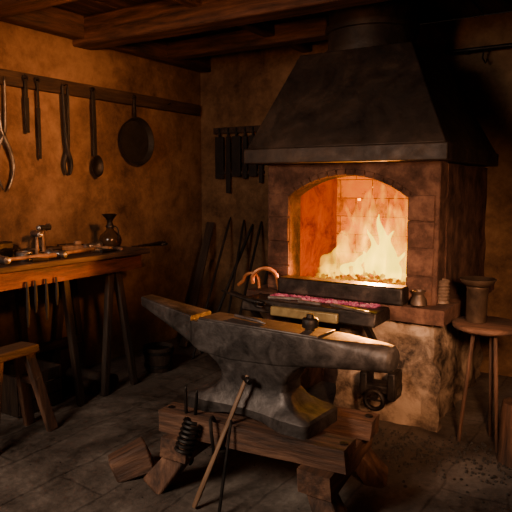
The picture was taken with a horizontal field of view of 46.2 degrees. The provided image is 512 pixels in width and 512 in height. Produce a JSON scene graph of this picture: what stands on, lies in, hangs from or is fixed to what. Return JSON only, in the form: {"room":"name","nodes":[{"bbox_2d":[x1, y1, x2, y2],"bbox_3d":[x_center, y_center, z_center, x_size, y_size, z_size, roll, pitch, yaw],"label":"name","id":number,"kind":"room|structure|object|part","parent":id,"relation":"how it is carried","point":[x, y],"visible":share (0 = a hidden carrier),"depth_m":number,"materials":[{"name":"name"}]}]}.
{"room":"metal workshop","nodes":[
{"label":"metal workshop","id":0,"kind":"room"},
{"bbox_2d":[0,21,202,375],"bbox_3d":[-2.322,-0.297,3.444,0.100,2.780,7.000,4,8,32],"label":"wall","id":1,"kind":"structure","parent":0,"point":[160,199],"depth_m":4.98,"materials":[{"name":"paint"}]},
{"bbox_2d":[0,0,77,17],"bbox_3d":[0.411,-1.489,2.531,5.360,0.208,0.175,4,8,32],"label":"beam","id":2,"kind":"structure","parent":1,"relation":"attached to","point":[8,8],"depth_m":3.64,"materials":[{"name":"brown wood"}]},
{"bbox_2d":[0,68,199,115],"bbox_3d":[-1.613,-1.255,4.309,0.080,0.109,3.999,4,8,32],"label":"rail","id":3,"kind":"object","parent":1,"relation":"attached to","point":[13,78],"visible":0.95,"depth_m":4.84,"materials":[{"name":"brown wood"}]},
{"bbox_2d":[0,77,14,190],"bbox_3d":[-1.734,-0.838,4.115,0.041,0.785,0.157,4,8,32],"label":"tongs","id":4,"kind":"object","parent":3,"relation":"hanging from","point":[3,130],"visible":1,"depth_m":4.12,"materials":[{"name":"metal"}]},
{"bbox_3d":[-1.748,-0.837,4.102,0.029,0.785,0.121,4,8,30],"label":"arm","id":5,"kind":"part","parent":4,"relation":"part of","materials":[{"name":"metal"}]},
{"bbox_3d":[-1.720,-0.840,4.127,0.029,0.785,0.121,4,8,30],"label":"arm","id":6,"kind":"part","parent":4,"relation":"part of","materials":[{"name":"metal"}]},
{"bbox_2d":[22,74,29,132],"bbox_3d":[-1.628,-1.080,4.257,0.012,0.404,0.050,4,8,32],"label":"forge poker","id":7,"kind":"object","parent":3,"relation":"hanging from","point":[26,99],"visible":1,"depth_m":4.25,"materials":[{"name":"black metal"}]},
{"bbox_2d":[34,76,41,158],"bbox_3d":[-1.575,-1.001,4.352,0.012,0.584,0.050,4,8,32],"label":"forge poker","id":8,"kind":"object","parent":3,"relation":"hanging from","point":[37,83],"visible":1,"depth_m":4.35,"materials":[{"name":"black metal"}]},
{"bbox_2d":[61,83,72,174],"bbox_3d":[-1.442,-0.961,4.570,0.049,0.689,0.088,4,8,32],"label":"tongs","id":9,"kind":"object","parent":3,"relation":"hanging from","point":[66,113],"visible":1,"depth_m":4.57,"materials":[{"name":"black metal"}]},
{"bbox_3d":[-1.449,-0.962,4.571,0.037,0.689,0.084,4,8,29],"label":"arm","id":10,"kind":"part","parent":9,"relation":"part of","materials":[{"name":"black metal"}]},
{"bbox_2d":[91,87,103,176],"bbox_3d":[-1.286,-0.989,4.800,0.040,0.709,0.120,4,8,32],"label":"ladle","id":11,"kind":"object","parent":3,"relation":"hanging from","point":[97,163],"visible":1,"depth_m":4.81,"materials":[{"name":"metal"}]},
{"bbox_3d":[-1.294,-1.052,4.798,0.013,0.502,0.040,4,8,32],"label":"handle","id":12,"kind":"part","parent":11,"relation":"part of","materials":[{"name":"black metal"}]},
{"bbox_2d":[92,155,103,176],"bbox_3d":[-1.286,-0.723,4.832,0.040,0.174,0.120,4,8,32],"label":"bowl","id":13,"kind":"object","parent":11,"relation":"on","point":[97,163],"depth_m":4.84,"materials":[{"name":"metal"}]},
{"bbox_2d":[119,95,153,164],"bbox_3d":[-1.038,-1.088,5.191,0.048,0.603,0.412,4,8,32],"label":"frying pan","id":14,"kind":"object","parent":3,"relation":"hanging from","point":[136,138],"visible":1,"depth_m":5.22,"materials":[{"name":"metal"}]},
{"bbox_3d":[-1.045,-1.259,5.175,0.012,0.184,0.030,4,8,32],"label":"handle","id":15,"kind":"part","parent":14,"relation":"part of","materials":[{"name":"metal"}]},
{"bbox_2d":[0,6,210,72],"bbox_3d":[-2.075,-1.609,3.459,0.137,0.179,5.960,4,8,32],"label":"beam","id":16,"kind":"structure","parent":1,"relation":"attached to","point":[53,20],"depth_m":4.51,"materials":[{"name":"brown wood"}]},
{"bbox_2d":[72,0,390,49],"bbox_3d":[0.901,-1.571,3.309,5.361,0.223,0.205,4,8,32],"label":"beam","id":17,"kind":"structure","parent":1,"relation":"attached to","point":[160,19],"depth_m":4.09,"materials":[{"name":"brown wood"}]},
{"bbox_2d":[167,15,327,60],"bbox_3d":[-0.155,-1.807,5.050,1.711,0.156,0.152,4,8,32],"label":"beam","id":18,"kind":"structure","parent":1,"relation":"attached to","point":[307,30],"depth_m":4.94,"materials":[{"name":"brown wood"}]},
{"bbox_2d":[0,336,511,511],"bbox_3d":[-0.032,1.301,2.193,5.900,0.100,7.000,4,8,32],"label":"floor","id":19,"kind":"structure","parent":0,"point":[84,438],"depth_m":3.24,"materials":[{"name":"grey stone"}]},
{"bbox_2d":[0,341,57,431],"bbox_3d":[-1.447,0.816,3.524,0.235,0.566,0.510,4,8,28],"label":"stool","id":20,"kind":"object","parent":19,"relation":"on","point":[27,370],"visible":1,"depth_m":3.62,"materials":[{"name":"brown wood"}]},
{"bbox_3d":[-1.463,0.857,3.349,0.060,0.521,0.196,0,7,1],"label":"leg","id":21,"kind":"part","parent":20,"relation":"part of","materials":[{"name":"brown wood"}]},
{"bbox_3d":[-1.430,0.815,3.703,0.060,0.522,0.195,0,7,-1],"label":"leg","id":22,"kind":"part","parent":20,"relation":"part of","materials":[{"name":"brown wood"}]},
{"bbox_3d":[-1.308,0.823,3.640,0.194,0.521,0.062,-5,8,-36],"label":"leg","id":23,"kind":"part","parent":20,"relation":"part of","materials":[{"name":"brown wood"}]},
{"bbox_2d":[1,359,62,417],"bbox_3d":[-1.565,0.886,4.082,0.318,0.260,0.358,4,8,32],"label":"wooden crate","id":24,"kind":"object","parent":19,"relation":"on","point":[51,372],"visible":0.59,"depth_m":4.03,"materials":[{"name":"brown wood"}]},
{"bbox_3d":[-1.655,0.903,3.939,0.300,0.260,0.018,4,8,32],"label":"panel","id":25,"kind":"part","parent":24,"relation":"part of","materials":[{"name":"brown wood"}]},
{"bbox_3d":[-1.475,0.869,4.225,0.300,0.260,0.018,4,8,32],"label":"panel","id":26,"kind":"part","parent":24,"relation":"part of","materials":[{"name":"brown wood"}]},
{"bbox_2d":[0,243,149,406],"bbox_3d":[-1.765,0.560,3.671,0.698,1.034,2.563,4,8,32],"label":"workbench","id":27,"kind":"object","parent":19,"relation":"on","point":[14,275],"visible":0.71,"depth_m":4.27,"materials":[{"name":"brown wood"}]},
{"bbox_2d":[0,241,14,256],"bbox_3d":[-1.656,-0.035,3.864,0.120,0.105,0.200,2,7,17],"label":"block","id":28,"kind":"object","parent":27,"relation":"on","point":[6,247],"visible":0.84,"depth_m":3.87,"materials":[{"name":"brown wood"}]},
{"bbox_3d":[-1.676,0.512,4.308,0.057,0.976,0.147,1,7,12],"label":"leg","id":29,"kind":"part","parent":27,"relation":"part of","materials":[{"name":"brown wood"}]},
{"bbox_2d":[16,251,32,260],"bbox_3d":[-1.465,-0.002,3.795,0.100,0.055,0.100,4,8,32],"label":"metal tin","id":30,"kind":"object","parent":27,"relation":"on","point":[18,253],"visible":0.52,"depth_m":3.75,"materials":[{"name":"metal"}]},
{"bbox_2d":[25,282,29,326],"bbox_3d":[-1.383,0.294,3.636,0.022,0.281,0.022,-5,8,-35],"label":"file","id":31,"kind":"object","parent":27,"relation":"hanging from","point":[26,283],"visible":1,"depth_m":3.63,"materials":[{"name":"black metal"}]},
{"bbox_2d":[0,253,56,264],"bbox_3d":[-1.406,0.007,3.686,0.176,0.059,0.382,6,9,42],"label":"hammer","id":32,"kind":"object","parent":27,"relation":"on","point":[5,260],"visible":0.99,"depth_m":3.66,"materials":[{"name":"brown wood"}]},
{"bbox_3d":[-1.396,0.009,3.698,0.045,0.032,0.352,6,9,42],"label":"handle","id":33,"kind":"part","parent":32,"relation":"part of","materials":[{"name":"brown wood"}]},
{"bbox_2d":[34,280,37,312],"bbox_3d":[-1.351,0.249,3.682,0.022,0.201,0.022,-5,8,-35],"label":"file","id":34,"kind":"object","parent":27,"relation":"hanging from","point":[35,284],"visible":1,"depth_m":3.67,"materials":[{"name":"black metal"}]},
{"bbox_2d":[30,230,42,253],"bbox_3d":[-1.447,-0.086,3.969,0.048,0.168,0.143,-5,9,-38],"label":"hammer","id":35,"kind":"object","parent":27,"relation":"on","point":[34,233],"visible":0.97,"depth_m":3.96,"materials":[{"name":"brown wood"}]},
{"bbox_3d":[-1.449,-0.073,3.969,0.026,0.143,0.036,-5,9,-38],"label":"handle","id":36,"kind":"part","parent":35,"relation":"part of","materials":[{"name":"brown wood"}]},
{"bbox_2d":[12,245,61,253],"bbox_3d":[-1.521,-0.049,4.178,0.328,0.056,0.165,-4,8,-28],"label":"hammer","id":37,"kind":"object","parent":27,"relation":"on","point":[16,248],"visible":0.71,"depth_m":4.15,"materials":[{"name":"brown wood"}]},
{"bbox_3d":[-1.509,-0.047,4.185,0.300,0.030,0.042,-4,8,-28],"label":"handle","id":38,"kind":"part","parent":37,"relation":"part of","materials":[{"name":"brown wood"}]},
{"bbox_2d":[30,257,48,261],"bbox_3d":[-1.341,0.019,3.732,0.028,0.028,0.121,5,8,37],"label":"chisel","id":39,"kind":"object","parent":27,"relation":"on","point":[36,259],"visible":1,"depth_m":3.71,"materials":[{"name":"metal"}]},
{"bbox_2d":[38,237,45,246],"bbox_3d":[-1.571,-0.109,4.372,0.070,0.132,0.070,4,8,32],"label":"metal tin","id":40,"kind":"object","parent":27,"relation":"on","point":[40,238],"visible":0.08,"depth_m":4.34,"materials":[{"name":"metal"}]},
{"bbox_2d":[36,223,51,251],"bbox_3d":[-1.467,-0.121,4.149,0.048,0.200,0.143,1,7,12],"label":"hammer","id":41,"kind":"object","parent":27,"relation":"on","point":[48,226],"visible":0.96,"depth_m":4.14,"materials":[{"name":"brown wood"}]},
{"bbox_3d":[-1.470,-0.109,4.151,0.026,0.176,0.036,1,7,12],"label":"handle","id":42,"kind":"part","parent":41,"relation":"part of","materials":[{"name":"brown wood"}]},
{"bbox_2d":[45,279,48,319],"bbox_3d":[-1.309,0.270,3.753,0.022,0.261,0.022,-5,8,-35],"label":"file","id":43,"kind":"object","parent":27,"relation":"hanging from","point":[46,284],"visible":1,"depth_m":3.74,"materials":[{"name":"black metal"}]},
{"bbox_2d":[55,277,58,304],"bbox_3d":[-1.266,0.223,3.816,0.022,0.181,0.022,-5,8,-35],"label":"file","id":44,"kind":"object","parent":27,"relation":"hanging from","point":[56,280],"visible":1,"depth_m":3.81,"materials":[{"name":"black metal"}]},
{"bbox_3d":[-1.504,0.479,4.581,0.054,0.977,0.186,6,9,43],"label":"leg","id":45,"kind":"part","parent":27,"relation":"part of","materials":[{"name":"brown wood"}]},
{"bbox_2d":[44,247,95,257],"bbox_3d":[-1.220,-0.033,4.038,0.165,0.056,0.418,3,7,22],"label":"hammer","id":46,"kind":"object","parent":27,"relation":"on","point":[63,254],"visible":0.84,"depth_m":3.96,"materials":[{"name":"brown wood"}]},
{"bbox_3d":[-1.214,-0.032,4.052,0.042,0.030,0.390,3,7,22],"label":"handle","id":47,"kind":"part","parent":46,"relation":"part of","materials":[{"name":"brown wood"}]},
{"bbox_2d":[59,240,82,250],"bbox_3d":[-1.337,-0.073,4.335,0.160,0.070,0.080,-4,8,-33],"label":"plane","id":48,"kind":"object","parent":27,"relation":"on","point":[77,244],"visible":0.78,"depth_m":4.31,"materials":[{"name":"brown wood"}]},
{"bbox_3d":[-1.238,0.545,4.037,0.148,0.974,0.060,-4,8,-29],"label":"leg","id":49,"kind":"part","parent":27,"relation":"part of","materials":[{"name":"brown wood"}]},
{"bbox_3d":[-1.411,0.464,4.728,0.054,0.975,0.185,2,7,20],"label":"leg","id":50,"kind":"part","parent":27,"relation":"part of","materials":[{"name":"brown wood"}]},
{"bbox_2d":[83,242,111,248],"bbox_3d":[-1.127,-0.066,4.338,0.251,0.052,0.154,6,9,42],"label":"hammer","id":51,"kind":"object","parent":27,"relation":"on","point":[99,245],"visible":0.8,"depth_m":4.35,"materials":[{"name":"brown wood"}]},
{"bbox_3d":[-1.117,-0.062,4.330,0.224,0.028,0.039,6,9,42],"label":"handle","id":52,"kind":"part","parent":51,"relation":"part of","materials":[{"name":"brown wood"}]},
{"bbox_3d":[-1.066,0.513,4.311,0.054,0.973,0.189,2,7,16],"label":"leg","id":53,"kind":"part","parent":27,"relation":"part of","materials":[{"name":"brown wood"}]},
{"bbox_2d":[100,249,116,252],"bbox_3d":[-1.037,-0.040,4.234,0.028,0.028,0.161,3,8,27],"label":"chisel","id":54,"kind":"object","parent":27,"relation":"on","point":[101,250],"visible":1,"depth_m":4.20,"materials":[{"name":"metal"}]},
{"bbox_2d":[99,214,121,246],"bbox_3d":[-1.105,-0.191,4.544,0.174,0.255,0.174,-4,8,-32],"label":"jug","id":55,"kind":"object","parent":27,"relation":"on","point":[110,237],"visible":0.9,"depth_m":4.50,"materials":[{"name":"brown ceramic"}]},
{"bbox_2d":[112,246,122,250],"bbox_3d":[-1.022,-0.058,4.389,0.028,0.028,0.161,-5,9,-38],"label":"chisel","id":56,"kind":"object","parent":27,"relation":"on","point":[117,247],"visible":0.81,"depth_m":4.34,"materials":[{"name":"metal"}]},
{"bbox_3d":[-0.975,0.495,4.454,0.191,0.972,0.055,-6,9,-41],"label":"leg","id":57,"kind":"part","parent":27,"relation":"part of","materials":[{"name":"brown wood"}]},
{"bbox_2d":[131,241,167,246],"bbox_3d":[-0.805,-0.088,4.593,0.081,0.036,0.335,5,8,37],"label":"tongs","id":58,"kind":"object","parent":27,"relation":"on","point":[160,243],"visible":1,"depth_m":4.60,"materials":[{"name":"metal"}]},
{"bbox_3d":[-0.816,-0.084,4.604,0.338,0.024,0.041,-6,9,-40],"label":"arm","id":59,"kind":"part","parent":58,"relation":"part of","materials":[{"name":"metal"}]},
{"bbox_3d":[-0.792,-0.093,4.584,0.041,0.024,0.338,3,7,24],"label":"arm","id":60,"kind":"part","parent":58,"relation":"part of","materials":[{"name":"metal"}]},
{"bbox_2d":[65,367,118,388],"bbox_3d":[-1.229,0.913,4.495,0.406,0.114,0.127,3,7,22],"label":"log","id":61,"kind":"object","parent":19,"relation":"on","point":[86,373],"visible":0.46,"depth_m":4.45,"materials":[{"name":"brown wood"}]},
{"bbox_2d":[108,437,153,482],"bbox_3d":[-0.648,1.058,3.128,0.236,0.177,0.160,-2,7,-16],"label":"wood block","id":62,"kind":"object","parent":19,"relation":"on","point":[133,460],"visible":0.91,"depth_m":3.07,"materials":[{"name":"brown wood"}]},
{"bbox_2d":[142,342,173,372],"bbox_3d":[-0.795,0.830,4.897,0.257,0.200,0.257,4,8,32],"label":"wooden bucket","id":63,"kind":"object","parent":19,"relation":"on","point":[158,356],"visible":1,"depth_m":4.81,"materials":[{"name":"brown wood"}]},
{"bbox_2d":[179,222,214,346],"bbox_3d":[-0.565,0.253,5.816,0.083,1.127,0.695,2,7,19],"label":"plank","id":64,"kind":"object","parent":19,"relation":"on","point":[199,273],"visible":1,"depth_m":5.85,"materials":[{"name":"brown wood"}]},
{"bbox_2d":[191,217,230,358],"bbox_3d":[-0.404,0.255,5.584,0.026,1.188,0.973,2,7,18],"label":"rod","id":65,"kind":"object","parent":19,"relation":"on","point":[228,224],"visible":0.86,"depth_m":5.65,"materials":[{"name":"black metal"}]},
{"bbox_2d":[192,375,252,508],"bbox_3d":[-0.164,0.866,2.812,0.290,0.602,0.090,-3,7,-25],"label":"hammer","id":66,"kind":"object","parent":19,"relation":"on","point":[246,380],"visible":1,"depth_m":2.80,"materials":[{"name":"brown wood"}]},
{"bbox_2d":[218,420,231,511],"bbox_3d":[-0.143,0.971,2.745,0.016,0.419,0.134,3,8,27],"label":"rod","id":67,"kind":"object","parent":19,"relation":"on","point":[230,423],"visible":1,"depth_m":2.74,"materials":[{"name":"black metal"}]},
{"bbox_2d":[200,224,252,352],"bbox_3d":[-0.262,0.281,5.616,0.031,1.128,0.753,5,9,38],"label":"rod","id":68,"kind":"object","parent":19,"relation":"on","point":[250,229],"visible":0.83,"depth_m":5.65,"materials":[{"name":"black metal"}]},
{"bbox_2d":[227,220,244,312],"bbox_3d":[-0.212,0.272,5.524,0.024,1.167,0.896,1,7,12],"label":"rod","id":69,"kind":"object","parent":19,"relation":"on","point":[242,228],"visible":0.71,"depth_m":5.63,"materials":[{"name":"black metal"}]},
{"bbox_2d":[239,221,261,314],"bbox_3d":[-0.090,0.289,5.420,0.026,1.158,0.922,2,7,18],"label":"rod","id":70,"kind":"object","parent":19,"relation":"on","point":[259,229],"visible":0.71,"depth_m":5.55,"materials":[{"name":"black metal"}]},
{"bbox_2d":[11,405,510,509],"bbox_3d":[0.280,1.127,3.206,2.853,0.024,2.290,4,8,32],"label":"rubble","id":71,"kind":"object","parent":19,"relation":"on","point":[403,438],"visible":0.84,"depth_m":3.34,"materials":[{"name":"black stone"}]},
{"bbox_2d":[143,402,387,511],"bbox_3d":[0.062,0.981,3.011,1.088,0.433,0.690,4,8,28],"label":"stand","id":72,"kind":"object","parent":19,"relation":"on","point":[328,459],"visible":0.73,"depth_m":2.83,"materials":[{"name":"brown wood"}]},
{"bbox_3d":[-0.441,1.063,2.998,0.221,0.252,0.177,4,8,28],"label":"leg","id":73,"kind":"part","parent":72,"relation":"part of","materials":[{"name":"brown wood"}]},
{"bbox_2d":[174,417,200,457],"bbox_3d":[-0.328,0.870,2.882,0.134,0.193,0.098,-1,7,-9],"label":"coil spring","id":74,"kind":"object","parent":72,"relation":"hanging from","point":[186,429],"visible":0.97,"depth_m":2.85,"materials":[{"name":"metal"}]},
{"bbox_2d":[184,386,197,464],"bbox_3d":[-0.332,0.850,2.990,0.062,0.473,0.201,-2,7,-16],"label":"tongs","id":75,"kind":"object","parent":72,"relation":"on","point":[185,390],"visible":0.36,"depth_m":2.92,"materials":[{"name":"metal"}]},
{"bbox_3d":[-0.323,0.850,2.995,0.074,0.504,0.030,20,30,29],"label":"arm","id":76,"kind":"part","parent":75,"relation":"part of","materials":[{"name":"metal"}]},
{"bbox_2d":[209,415,216,467],"bbox_3d":[-0.204,0.874,2.836,0.033,0.239,0.079,0,7,3],"label":"iron hook","id":77,"kind":"object","parent":72,"relation":"hanging from","point":[212,418],"visible":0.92,"depth_m":2.80,"materials":[{"name":"black metal"}]},
{"bbox_2d":[141,294,399,439],"bbox_3d":[-0.016,0.522,2.970,1.492,0.504,0.310,5,8,36],"label":"anvil","id":78,"kind":"object","parent":72,"relation":"on","point":[274,354],"visible":0.98,"depth_m":2.82,"materials":[{"name":"metal"}]},
{"bbox_2d":[234,314,265,323],"bbox_3d":[-0.030,0.310,2.953,0.018,0.019,0.220,-6,9,-43],"label":"punch","id":79,"kind":"object","parent":78,"relation":"on","point":[235,315],"visible":1,"depth_m":2.95,"materials":[{"name":"metal"}]},
{"bbox_3d":[0.038,0.331,2.908,0.695,0.016,0.168,5,8,36],"label":"plate","id":80,"kind":"part","parent":78,"relation":"part of","materials":[{"name":"metal"}]},
{"bbox_2d":[302,313,317,330],"bbox_3d":[0.248,0.302,2.753,0.076,0.077,0.076,4,8,32],"label":"tool","id":81,"kind":"object","parent":78,"relation":"on","point":[310,323],"visible":1,"depth_m":2.73,"materials":[{"name":"metal"}]},
{"bbox_3d":[0.319,1.118,2.593,0.143,0.252,0.219,-6,9,-40],"label":"leg","id":82,"kind":"part","parent":72,"relation":"part of","materials":[{"name":"brown wood"}]},
{"bbox_3d":[0.564,1.063,3.040,0.227,0.257,0.148,0,7,3],"label":"leg","id":83,"kind":"part","parent":72,"relation":"part of","materials":[{"name":"brown wood"}]},
{"bbox_2d":[241,0,498,431],"bbox_3d":[0.834,-0.386,4.255,1.388,2.784,1.752,4,8,32],"label":"forge","id":84,"kind":"object","parent":19,"relation":"on","point":[370,125],"visible":0.86,"depth_m":3.88,"materials":[{"name":"brick"}]},
{"bbox_2d":[221,290,265,307],"bbox_3d":[-0.074,0.271,3.867,0.094,0.068,0.412,-5,9,-39],"label":"tongs","id":85,"kind":"object","parent":84,"relation":"on","point":[257,303],"visible":1,"depth_m":3.80,"materials":[{"name":"metal"}]},
{"bbox_2d":[237,272,260,287],"bbox_3d":[-0.049,0.162,4.155,0.180,0.113,0.024,3,7,22],"label":"hoop","id":86,"kind":"object","parent":84,"relation":"on","point":[242,281],"visible":0.83,"depth_m":4.14},
{"bbox_2d":[250,266,278,289],"bbox_3d":[0.066,0.150,4.064,0.213,0.162,0.028,1,7,7],"label":"hoop","id":87,"kind":"object","parent":84,"relation":"on","point":[263,268],"visible":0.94,"depth_m":4.05},
{"bbox_2d":[268,295,301,299],"bbox_3d":[0.182,0.267,3.827,0.220,0.014,0.020,2,7,20],"label":"bar","id":88,"kind":"object","parent":84,"relation":"on","point":[269,296],"visible":0.93,"depth_m":3.82,"materials":[{"name":"metal"}]},
{"bbox_2d":[298,300,321,304],"bbox_3d":[0.328,0.284,3.679,0.160,0.014,0.020,5,8,36],"label":"bar","id":89,"kind":"object","parent":84,"relation":"on","point":[299,301],"visible":1,"depth_m":3.67,"materials":[{"name":"metal"}]},
{"bbox_2d":[270,293,379,307],"bbox_3d":[0.423,0.279,3.787,0.736,0.023,0.105,4,8,32],"label":"spilled embers","id":90,"kind":"object","parent":84,"relation":"on","point":[317,299],"visible":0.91,"depth_m":3.74,"materials":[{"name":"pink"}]},
{"bbox_3d":[0.540,0.215,3.841,0.860,0.110,0.130,4,8,32],"label":"fire sill","id":91,"kind":"part","parent":84,"relation":"part of","materials":[{"name":"metal"}]},
{"bbox_2d":[330,303,370,313],"bbox_3d":[0.548,0.306,3.502,0.020,0.014,0.300,-5,9,-38],"label":"bar","id":92,"kind":"object","parent":84,"relation":"on","point":[331,304],"visible":1,"depth_m":3.49,"materials":[{"name":"metal"}]},
{"bbox_2d":[307,266,405,285],"bbox_3d":[0.768,0.162,4.200,0.801,0.124,0.740,4,8,32],"label":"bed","id":93,"kind":"object","parent":84,"relation":"on","point":[336,274],"visible":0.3,"depth_m":4.07,"materials":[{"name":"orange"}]},
{"bbox_2d":[340,215,404,278],"bbox_3d":[0.759,-0.168,4.138,0.692,0.724,0.282,5,8,37],"label":"fire","id":94,"kind":"object","parent":93,"relation":"on","point":[381,258],"visible":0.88,"depth_m":4.09,"materials":[{"name":"yellow"}]},
{"bbox_2d":[248,41,495,152],"bbox_3d":[0.890,-1.082,4.290,1.324,0.660,1.469,4,8,32],"label":"hood","id":95,"kind":"object","parent":84,"relation":"attached to","point":[397,94],"depth_m":3.82,"materials":[{"name":"metal"}]},
{"bbox_2d":[359,369,401,410],"bbox_3d":[0.737,0.800,3.639,0.240,0.214,0.239,4,8,32],"label":"bench vise","id":96,"kind":"object","parent":84,"relation":"attached to","point":[392,387],"visible":0.94,"depth_m":3.58,"materials":[{"name":"metal"}]},
{"bbox_2d":[410,289,426,306],"bbox_3d":[0.967,0.251,3.565,0.100,0.093,0.100,4,8,32],"label":"pot","id":97,"kind":"object","parent":84,"relation":"on","point":[418,299],"visible":1,"depth_m":3.53,"materials":[{"name":"brown metal"}]},
{"bbox_2d":[438,279,449,304],"bbox_3d":[1.127,0.215,3.638,0.092,0.148,0.092,4,8,32],"label":"ribbed canister","id":98,"kind":"object","parent":84,"relation":"on","point":[443,294],"visible":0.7,"depth_m":3.60,"materials":[{"name":"brown ceramic"}]},
{"bbox_2d":[452,316,511,452],"bbox_3d":[1.321,0.738,3.471,0.380,0.721,0.380,4,8,32],"label":"round stool","id":99,"kind":"object","parent":19,"relation":"on","point":[494,327],"visible":0.88,"depth_m":3.40,"materials":[{"name":"brown wood"}]},
{"bbox_3d":[1.224,0.752,3.494,0.082,0.687,0.024,2,7,13],"label":"leg","id":100,"kind":"part","parent":99,"relation":"part of","materials":[{"name":"brown wood"}]},
{"bbox_2d":[465,285,488,323],"bbox_3d":[1.265,0.275,3.440,0.122,0.205,0.122,4,8,32],"label":"cup","id":101,"kind":"object","parent":99,"relation":"on","point":[476,297],"visible":0.88,"depth_m":3.39,"materials":[{"name":"brown metal"}]},
{"bbox_2d":[459,276,496,286],"bbox_3d":[1.265,0.150,3.425,0.200,0.044,0.200,4,8,32],"label":"shallow bowl","id":102,"kind":"object","parent":101,"relation":"on","point":[473,281],"visible":1,"depth_m":3.39,"materials":[{"name":"brown metal"}]},
{"bbox_3d":[1.321,0.397,3.431,0.380,0.035,0.380,4,8,32],"label":"seat","id":103,"kind":"part","parent":99,"relation":"part of","materials":[{"name":"brown wood"}]},
{"bbox_3d":[1.388,0.746,3.546,0.024,0.687,0.083,6,9,43],"label":"leg","id":104,"kind":"part","parent":99,"relation":"part of","materials":[{"name":"brown wood"}]},
{"bbox_3d":[1.353,0.766,3.379,0.023,0.687,0.083,-2,7,-19],"label":"leg","id":105,"kind":"part","parent":99,"relation":"part of","materials":[{"name":"brown wood"}]},
{"bbox_2d":[496,397,511,467],"bbox_3d":[1.388,0.954,3.253,0.150,0.348,0.143,4,8,32],"label":"log","id":106,"kind":"object","parent":19,"relation":"on","point":[504,450],"visible":1,"depth_m":3.22,"materials":[{"name":"brown wood"}]},
{"bbox_2d":[54,0,511,41],"bbox_3d":[-0.009,-1.567,1.839,5.453,0.110,6.500,4,8,32],"label":"ceiling","id":107,"kind":"structure","parent":0,"point":[428,11],"depth_m":4.43,"materials":[{"name":"brown wood"}]},
{"bbox_2d":[200,12,511,376],"bbox_3d":[1.717,-0.458,4.803,5.400,2.780,0.100,4,8,32],"label":"wall","id":108,"kind":"structure","parent":0,"point":[240,88],"depth_m":5.57,"materials":[{"name":"paint"}]},
{"bbox_2d":[213,125,264,173],"bbox_3d":[-0.161,-1.025,5.834,0.600,0.455,0.040,4,8,32],"label":"tool rack","id":109,"kind":"object","parent":108,"relation":"attached to","point":[240,129],"visible":0.7,"depth_m":5.80,"materials":[{"name":"brown wood"}]},
{"bbox_2d":[215,129,223,178],"bbox_3d":[-0.362,-1.009,5.929,0.100,0.490,0.015,4,8,32],"label":"file","id":110,"kind":"object","parent":109,"relation":"hanging from","point":[219,141],"visible":1,"depth_m":5.92,"materials":[{"name":"black metal"}]},
{"bbox_2d":[226,128,230,192],"bbox_3d":[-0.273,-0.933,5.882,0.050,0.630,0.015,4,8,32],"label":"file","id":111,"kind":"object","parent":109,"relation":"hanging from","point":[228,174],"visible":1,"depth_m":5.88,"materials":[{"name":"black metal"}]},
{"bbox_2d":[232,128,240,176],"bbox_3d":[-0.192,-1.006,5.823,0.100,0.470,0.015,4,8,32],"label":"file","id":112,"kind":"object","parent":109,"relation":"hanging from","point":[236,140],"visible":1,"depth_m":5.82,"materials":[{"name":"black metal"}]},
{"bbox_2d":[242,127,246,178],"bbox_3d":[-0.108,-0.990,5.771,0.050,0.490,0.015,4,8,32],"label":"file","id":113,"kind":"object","parent":109,"relation":"hanging from","point":[244,138],"visible":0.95,"depth_m":5.77,"materials":[{"name":"black metal"}]},
{"bbox_2d":[249,127,256,176],"bbox_3d":[-0.031,-0.995,5.723,0.090,0.470,0.015,4,8,32],"label":"file","id":114,"kind":"object","parent":109,"relation":"hanging from","point":[252,168],"visible":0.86,"depth_m":5.72,"materials":[{"name":"black metal"}]},
{"bbox_2d":[259,165,262,182],"bbox_3d":[0.045,-0.959,5.679,0.040,0.530,0.015,4,8,32],"label":"file","id":115,"kind":"object","parent":109,"relation":"hanging from","point":[260,166],"visible":0.23,"depth_m":5.69,"materials":[{"name":"black metal"}]},
{"bbox_2d":[172,0,311,52],"bbox_3d":[-0.217,-1.746,4.292,0.111,0.104,2.560,4,8,32],"label":"beam","id":116,"kind":"structure","parent":108,"relation":"attached to","point":[264,29],"depth_m":4.66,"materials":[{"name":"brown wood"}]},
{"bbox_2d":[445,43,511,54],"bbox_3d":[2.256,-1.526,4.215,1.800,0.030,0.106,4,8,32],"label":"pole","id":117,"kind":"object","parent":108,"relation":"attached to","point":[466,51],"visible":1,"depth_m":4.52,"materials":[{"name":"metal"}]},
{"bbox_2d":[482,50,487,63],"bbox_3d":[1.721,-1.509,4.509,0.048,0.130,0.014,4,8,32],"label":"iron hook","id":118,"kind":"object","parent":117,"relation":"hanging from","point":[484,50],"visible":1,"depth_m":4.51,"materials":[{"name":"black metal"}]}
]}

